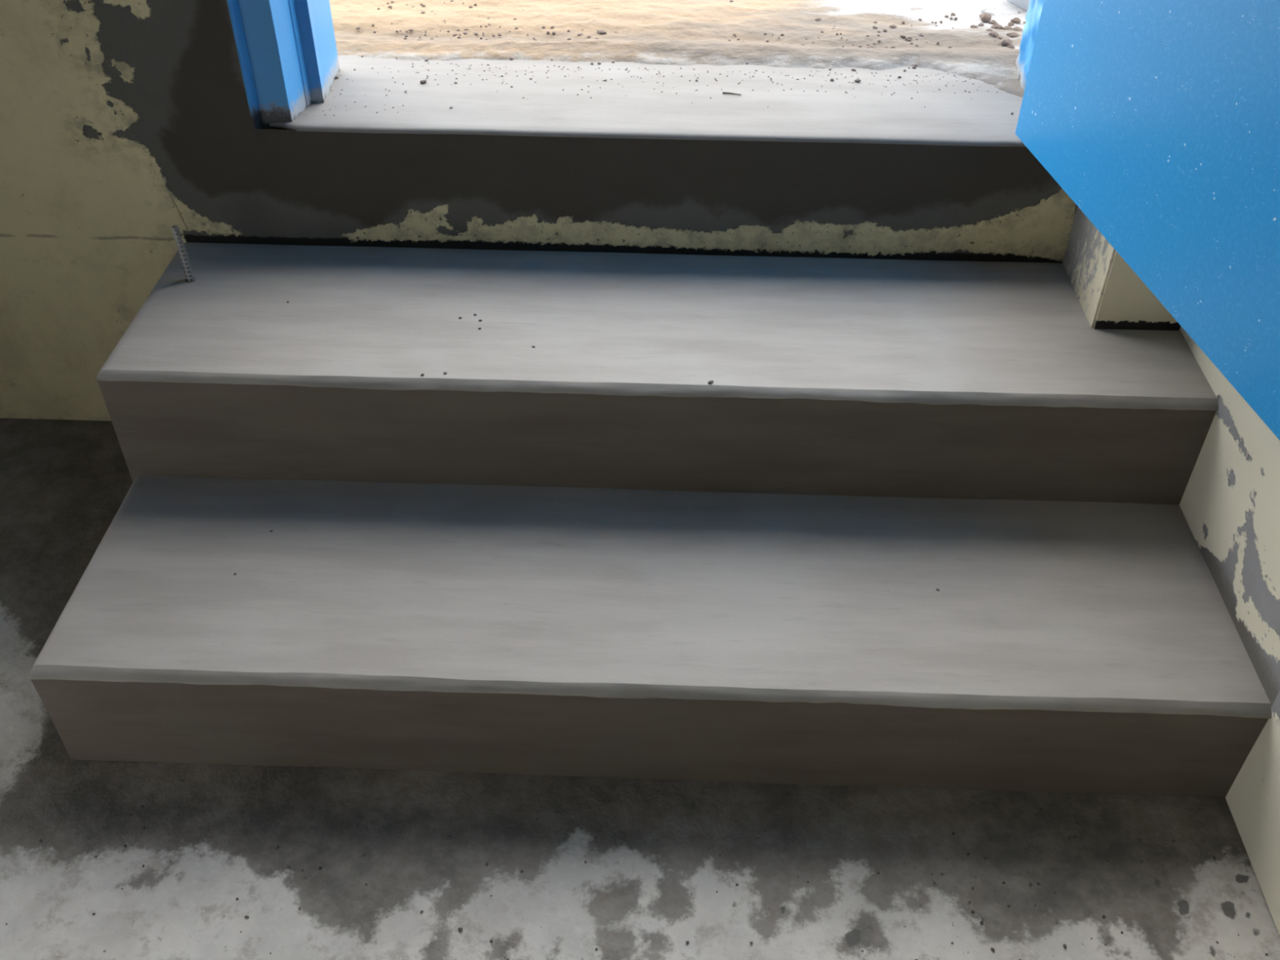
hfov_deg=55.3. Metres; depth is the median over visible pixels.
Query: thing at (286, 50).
door frame
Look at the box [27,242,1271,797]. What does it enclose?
concrete steps
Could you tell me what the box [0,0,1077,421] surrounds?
wall
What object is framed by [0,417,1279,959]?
floor
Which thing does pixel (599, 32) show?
stone
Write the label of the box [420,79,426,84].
stone
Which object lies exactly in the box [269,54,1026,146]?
door sill
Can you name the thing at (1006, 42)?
clod
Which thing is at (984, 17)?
clod
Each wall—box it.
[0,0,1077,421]
[1179,326,1279,935]
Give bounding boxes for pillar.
[1062,206,1181,330]
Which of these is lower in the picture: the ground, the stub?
the stub
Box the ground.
[328,0,1026,97]
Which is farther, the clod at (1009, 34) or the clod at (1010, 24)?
the clod at (1010, 24)
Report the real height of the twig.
0.002 m
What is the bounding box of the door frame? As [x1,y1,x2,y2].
[226,0,1044,139]
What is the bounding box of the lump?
[979,2,1003,15]
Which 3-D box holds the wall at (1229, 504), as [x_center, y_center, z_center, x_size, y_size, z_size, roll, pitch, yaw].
[0.776,-0.042,-0.354,0.200,3.000,3.600,2,40,1]
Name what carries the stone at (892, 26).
on the ground
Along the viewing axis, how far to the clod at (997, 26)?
1.98 m
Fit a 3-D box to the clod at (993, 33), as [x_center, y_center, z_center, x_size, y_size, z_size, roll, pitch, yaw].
[0.567,-0.713,1.956,0.014,0.012,0.016,-17,43,-19]
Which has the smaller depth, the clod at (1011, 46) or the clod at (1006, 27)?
the clod at (1011, 46)
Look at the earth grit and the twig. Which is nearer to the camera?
the twig
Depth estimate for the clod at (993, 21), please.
2.00 m
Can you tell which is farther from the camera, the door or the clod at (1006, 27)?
the clod at (1006, 27)
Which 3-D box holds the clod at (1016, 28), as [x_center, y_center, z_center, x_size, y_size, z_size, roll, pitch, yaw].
[0.610,-0.728,1.977,0.013,0.010,0.013,-24,46,-26]
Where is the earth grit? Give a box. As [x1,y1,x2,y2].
[355,0,1026,71]
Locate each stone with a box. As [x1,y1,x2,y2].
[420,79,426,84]
[596,30,606,34]
[888,24,896,28]
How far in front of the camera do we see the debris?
1.82 m
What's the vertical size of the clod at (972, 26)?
0.007 m
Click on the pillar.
(1110, 295)
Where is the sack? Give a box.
[1008,0,1030,11]
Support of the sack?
on the ground
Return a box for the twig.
[722,91,741,94]
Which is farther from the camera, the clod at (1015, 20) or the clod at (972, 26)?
the clod at (1015, 20)
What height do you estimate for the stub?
0.088 m
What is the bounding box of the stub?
[171,225,195,282]
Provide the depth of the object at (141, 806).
1.38 m
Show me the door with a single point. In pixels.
(1159, 120)
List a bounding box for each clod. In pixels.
[970,24,977,28]
[979,12,991,22]
[988,19,996,24]
[989,30,998,37]
[991,22,1002,29]
[1000,38,1012,46]
[1001,25,1013,29]
[1006,32,1019,37]
[1007,44,1014,48]
[1008,22,1013,26]
[1010,17,1020,23]
[1013,26,1022,31]
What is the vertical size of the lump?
0.019 m
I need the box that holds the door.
[1015,0,1279,439]
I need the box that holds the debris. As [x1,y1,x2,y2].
[322,62,997,115]
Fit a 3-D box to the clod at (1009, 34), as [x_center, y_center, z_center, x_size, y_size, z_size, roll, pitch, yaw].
[0.596,-0.711,1.954,0.018,0.012,0.016,28,47,29]

